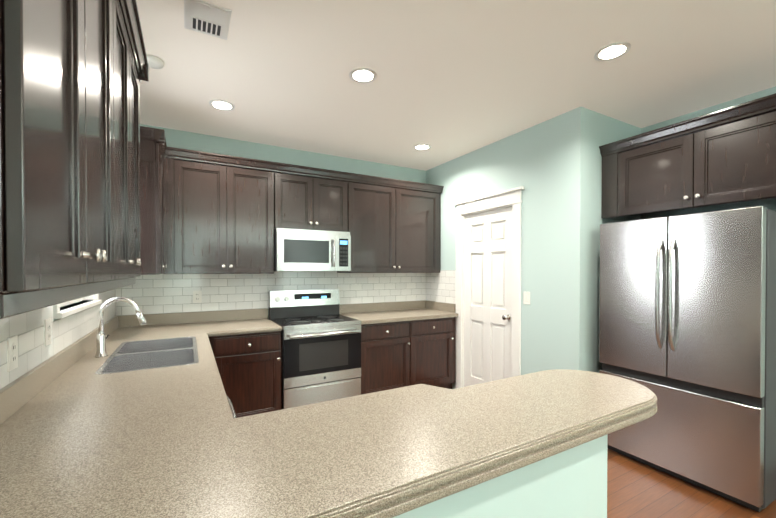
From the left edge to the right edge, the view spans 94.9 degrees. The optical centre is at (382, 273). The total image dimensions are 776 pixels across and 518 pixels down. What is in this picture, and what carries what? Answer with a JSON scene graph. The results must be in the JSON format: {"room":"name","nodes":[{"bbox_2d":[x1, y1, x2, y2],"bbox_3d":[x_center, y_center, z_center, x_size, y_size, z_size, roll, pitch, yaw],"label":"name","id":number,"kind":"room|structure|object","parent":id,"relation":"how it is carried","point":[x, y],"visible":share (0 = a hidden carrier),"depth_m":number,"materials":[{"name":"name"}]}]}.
{"room":"kitchen","nodes":[
{"label":"kitchen","id":0,"kind":"room"},
{"bbox_2d":[53,300,92,320],"bbox_3d":[-0.471,0.059,-0.447,0.150,2.717,8.300,0,1,-29],"label":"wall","id":1,"kind":"structure","parent":0,"point":[66,306],"depth_m":2.04,"materials":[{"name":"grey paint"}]},
{"bbox_2d":[0,289,115,389],"bbox_3d":[-1.568,0.183,1.717,0.008,0.394,3.137,0,1,-29],"label":"tile backsplash","id":2,"kind":"structure","parent":1,"relation":"attached to","point":[27,328],"depth_m":1.49,"materials":[{"name":"white tile"}]},
{"bbox_2d":[7,335,17,371],"bbox_3d":[-1.306,0.281,1.258,0.008,0.116,0.072,0,1,-29],"label":"electrical outlet","id":3,"kind":"object","parent":2,"relation":"attached to","point":[12,352],"visible":1,"depth_m":1.25,"materials":[{"name":"white plastic"}]},
{"bbox_2d":[44,318,51,345],"bbox_3d":[-1.482,0.258,1.578,0.008,0.116,0.072,0,1,-29],"label":"electrical outlet","id":4,"kind":"object","parent":2,"relation":"attached to","point":[47,332],"visible":1,"depth_m":1.56,"materials":[{"name":"white plastic"}]},
{"bbox_2d":[0,0,123,303],"bbox_3d":[-0.851,-0.504,0.760,0.349,1.060,0.784,0,1,-29],"label":"upper cabinet","id":5,"kind":"object","parent":1,"relation":"attached to","point":[101,188],"depth_m":0.70,"materials":[{"name":"brown wood"}]},
{"bbox_2d":[53,293,101,318],"bbox_3d":[-1.786,-0.349,2.030,0.140,1.115,0.895,0,1,-29],"label":"window","id":6,"kind":"structure","parent":1,"relation":"in","point":[58,313],"depth_m":1.99,"materials":[{"name":"white"}]},
{"bbox_2d":[124,0,143,283],"bbox_3d":[-1.170,-0.510,1.341,0.349,1.060,0.784,0,1,-29],"label":"upper cabinet","id":7,"kind":"object","parent":1,"relation":"attached to","point":[133,62],"depth_m":1.56,"materials":[{"name":"brown wood"}]},
{"bbox_2d":[144,127,163,274],"bbox_3d":[-1.906,-0.523,2.708,0.372,1.060,0.398,0,1,-29],"label":"upper cabinet","id":8,"kind":"object","parent":1,"relation":"attached to","point":[153,142],"depth_m":2.61,"materials":[{"name":"brown wood"}]},
{"bbox_2d":[120,124,425,318],"bbox_3d":[-0.450,0.013,4.213,4.370,2.717,0.150,0,1,-29],"label":"wall","id":9,"kind":"structure","parent":0,"point":[206,143],"depth_m":3.77,"materials":[{"name":"teal paint"}]},
{"bbox_2d":[164,144,283,273],"bbox_3d":[-1.486,-0.529,3.326,1.000,1.060,0.398,0,1,-29],"label":"upper cabinet","id":10,"kind":"object","parent":9,"relation":"attached to","point":[222,213],"depth_m":3.19,"materials":[{"name":"brown wood"}]},
{"bbox_2d":[116,271,425,315],"bbox_3d":[-0.877,0.162,3.889,3.307,0.394,0.008,0,1,-29],"label":"tile backsplash","id":11,"kind":"structure","parent":9,"relation":"attached to","point":[160,293],"depth_m":3.62,"materials":[{"name":"white tile"}]},
{"bbox_2d":[193,290,201,302],"bbox_3d":[-1.767,0.220,3.393,0.072,0.116,0.008,0,1,-29],"label":"electrical outlet","id":12,"kind":"object","parent":11,"relation":"attached to","point":[197,296],"visible":1,"depth_m":3.39,"materials":[{"name":"white plastic"}]},
{"bbox_2d":[284,164,347,231],"bbox_3d":[-0.784,-0.752,3.745,0.766,0.622,0.335,0,1,-29],"label":"upper cabinet","id":13,"kind":"object","parent":9,"relation":"attached to","point":[314,198],"depth_m":3.61,"materials":[{"name":"brown wood"}]},
{"bbox_2d":[274,228,350,270],"bbox_3d":[-0.751,-0.229,3.692,0.756,0.412,0.461,0,1,-29],"label":"microwave","id":14,"kind":"object","parent":13,"relation":"attached to","point":[306,250],"visible":1,"depth_m":3.51,"materials":[{"name":"silver metal"}]},
{"bbox_2d":[337,172,443,272],"bbox_3d":[0.072,-0.538,4.217,1.315,1.060,0.335,0,1,-29],"label":"upper cabinet","id":15,"kind":"object","parent":9,"relation":"attached to","point":[394,226],"depth_m":4.05,"materials":[{"name":"brown wood"}]},
{"bbox_2d":[136,0,775,170],"bbox_3d":[1.444,-1.370,0.590,4.820,0.120,8.600,0,1,-29],"label":"ceiling","id":16,"kind":"structure","parent":0,"point":[454,79],"depth_m":2.30,"materials":[{"name":"white paint"}]},
{"bbox_2d":[147,54,163,68],"bbox_3d":[-1.428,-1.309,2.209,0.124,0.032,0.124,0,1,-29],"label":"smoke detector","id":17,"kind":"object","parent":16,"relation":"attached to","point":[155,62],"visible":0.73,"depth_m":2.19,"materials":[{"name":"white plastic"}]},
{"bbox_2d":[184,0,231,39],"bbox_3d":[-0.910,-1.314,1.848,0.210,0.016,0.260,0,1,-29],"label":"ceiling vent","id":18,"kind":"object","parent":16,"relation":"in","point":[204,17],"visible":1,"depth_m":1.83,"materials":[{"name":"white plastic"}]},
{"bbox_2d":[209,99,234,110],"bbox_3d":[-1.267,-1.328,2.810,0.184,0.006,0.184,0,1,-29],"label":"recessed light","id":19,"kind":"object","parent":16,"relation":"in","point":[223,105],"visible":1,"depth_m":2.81,"materials":[{"name":"white plastic"}]},
{"bbox_2d":[349,68,376,82],"bbox_3d":[-0.132,-1.324,2.383,0.184,0.006,0.184,0,1,-29],"label":"recessed light","id":20,"kind":"object","parent":16,"relation":"in","point":[362,75],"visible":1,"depth_m":2.38,"materials":[{"name":"white plastic"}]},
{"bbox_2d":[414,144,430,149],"bbox_3d":[0.419,-1.338,3.769,0.184,0.006,0.184,0,1,-29],"label":"recessed light","id":21,"kind":"object","parent":16,"relation":"in","point":[422,147],"visible":1,"depth_m":3.77,"materials":[{"name":"white plastic"}]},
{"bbox_2d":[594,42,630,60],"bbox_3d":[1.368,-1.321,2.123,0.184,0.006,0.184,0,1,-29],"label":"recessed light","id":22,"kind":"object","parent":16,"relation":"in","point":[612,51],"visible":1,"depth_m":2.12,"materials":[{"name":"white plastic"}]},
{"bbox_2d":[393,434,607,517],"bbox_3d":[-0.024,0.967,0.932,1.953,0.874,0.128,0,1,-29],"label":"wall","id":23,"kind":"structure","parent":0,"point":[571,483],"depth_m":1.18,"materials":[{"name":"teal paint"}]},
{"bbox_2d":[256,369,657,517],"bbox_3d":[0.362,0.519,1.339,1.639,0.067,0.612,0,1,-29],"label":"countertop","id":24,"kind":"structure","parent":23,"relation":"on","point":[391,453],"depth_m":1.09,"materials":[{"name":"beige stone"}]},
{"bbox_2d":[426,107,593,388],"bbox_3d":[1.125,0.017,3.795,0.115,2.717,2.096,0,1,-29],"label":"wall","id":25,"kind":"structure","parent":0,"point":[553,167],"depth_m":3.10,"materials":[{"name":"teal paint"}]},
{"bbox_2d":[426,270,455,303],"bbox_3d":[0.715,0.157,4.414,0.010,0.394,0.604,0,1,-29],"label":"tile backsplash","id":26,"kind":"structure","parent":25,"relation":"attached to","point":[441,286],"depth_m":4.37,"materials":[{"name":"white tile"}]},
{"bbox_2d":[464,207,511,386],"bbox_3d":[1.086,0.356,3.751,0.109,2.020,0.712,0,1,-29],"label":"pantry door","id":27,"kind":"structure","parent":25,"relation":"in","point":[488,296],"depth_m":3.75,"materials":[{"name":"white wood"}]},
{"bbox_2d":[453,186,523,388],"bbox_3d":[1.119,0.281,3.768,0.156,2.190,0.972,0,1,-29],"label":"door frame","id":28,"kind":"structure","parent":25,"relation":"attached to","point":[512,197],"depth_m":3.59,"materials":[{"name":"white wood"}]},
{"bbox_2d":[523,292,529,304],"bbox_3d":[1.331,0.226,3.290,0.010,0.116,0.072,0,1,-29],"label":"light switch","id":29,"kind":"object","parent":25,"relation":"attached to","point":[526,300],"visible":1,"depth_m":3.29,"materials":[{"name":"white plastic"}]},
{"bbox_2d":[590,111,640,372],"bbox_3d":[2.003,0.024,3.148,0.793,2.717,0.115,0,1,-29],"label":"wall","id":30,"kind":"structure","parent":0,"point":[607,130],"depth_m":2.97,"materials":[{"name":"teal paint"}]},
{"bbox_2d":[607,448,775,517],"bbox_3d":[1.444,1.467,0.618,4.820,0.120,8.600,0,1,-29],"label":"floor","id":31,"kind":"structure","parent":0,"point":[636,489],"depth_m":2.20,"materials":[{"name":"brown wood"}]},
{"bbox_2d":[227,396,235,418],"bbox_3d":[-0.975,0.964,1.407,0.721,0.870,0.600,0,1,-29],"label":"dishwasher","id":32,"kind":"object","parent":31,"relation":"on","point":[231,408],"visible":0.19,"depth_m":1.56,"materials":[{"name":"silver metal"}]},
{"bbox_2d":[212,331,280,417],"bbox_3d":[-1.290,0.944,3.311,0.551,0.874,0.631,0,1,-29],"label":"base cabinet","id":33,"kind":"object","parent":31,"relation":"on","point":[249,367],"depth_m":3.05,"materials":[{"name":"brown wood"}]},
{"bbox_2d":[0,312,283,517],"bbox_3d":[-1.268,0.464,1.888,0.690,0.167,3.142,0,1,-29],"label":"countertop","id":34,"kind":"structure","parent":33,"relation":"on","point":[79,438],"depth_m":1.03,"materials":[{"name":"beige stone"}]},
{"bbox_2d":[94,297,146,357],"bbox_3d":[-1.564,0.307,2.142,0.253,0.340,0.158,0,1,-29],"label":"faucet","id":35,"kind":"object","parent":34,"relation":"on","point":[101,337],"visible":1,"depth_m":2.05,"materials":[{"name":"silver metal"}]},
{"bbox_2d":[95,336,198,374],"bbox_3d":[-1.388,0.585,2.181,0.459,0.220,0.904,0,1,-29],"label":"sink","id":36,"kind":"object","parent":34,"relation":"in","point":[150,354],"visible":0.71,"depth_m":2.20,"materials":[{"name":"silver metal"}]},
{"bbox_2d":[128,312,191,323],"bbox_3d":[-1.833,0.438,2.980,0.390,0.137,0.682,0,1,-29],"label":"countertop","id":37,"kind":"structure","parent":33,"relation":"on","point":[184,315],"depth_m":3.26,"materials":[{"name":"beige stone"}]},
{"bbox_2d":[202,308,282,335],"bbox_3d":[-1.300,0.435,3.282,0.594,0.137,0.665,0,1,-29],"label":"countertop","id":38,"kind":"structure","parent":33,"relation":"on","point":[244,321],"depth_m":3.42,"materials":[{"name":"beige stone"}]},
{"bbox_2d":[269,289,360,409],"bbox_3d":[-0.680,0.778,3.572,0.756,1.200,0.704,0,1,-29],"label":"range","id":39,"kind":"object","parent":31,"relation":"on","point":[320,348],"visible":0.77,"depth_m":3.36,"materials":[{"name":"silver metal"}]},
{"bbox_2d":[361,317,455,394],"bbox_3d":[0.182,0.936,4.099,1.247,0.874,0.664,0,1,-29],"label":"base cabinet","id":40,"kind":"object","parent":31,"relation":"on","point":[394,355],"visible":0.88,"depth_m":3.81,"materials":[{"name":"brown wood"}]},
{"bbox_2d":[339,300,457,324],"bbox_3d":[0.181,0.427,4.096,1.250,0.137,0.661,0,1,-29],"label":"countertop","id":41,"kind":"structure","parent":40,"relation":"on","point":[384,312],"depth_m":4.19,"materials":[{"name":"beige stone"}]},
{"bbox_2d":[599,206,775,511],"bbox_3d":[2.250,0.495,2.591,0.860,1.785,0.910,0,1,-29],"label":"refrigerator","id":42,"kind":"object","parent":31,"relation":"on","point":[687,320],"visible":0.96,"depth_m":2.26,"materials":[{"name":"silver metal"}]},
{"bbox_2d":[641,86,775,210],"bbox_3d":[3.396,0.039,1.589,0.150,2.717,8.150,0,1,-29],"label":"wall","id":43,"kind":"structure","parent":0,"point":[747,98],"depth_m":2.83,"materials":[{"name":"teal paint"}]},
{"bbox_2d":[599,93,775,220],"bbox_3d":[2.364,-0.755,2.610,0.665,0.595,1.155,0,1,-29],"label":"upper cabinet","id":44,"kind":"object","parent":43,"relation":"attached to","point":[722,159],"visible":1,"depth_m":2.43,"materials":[{"name":"brown wood"}]}
]}

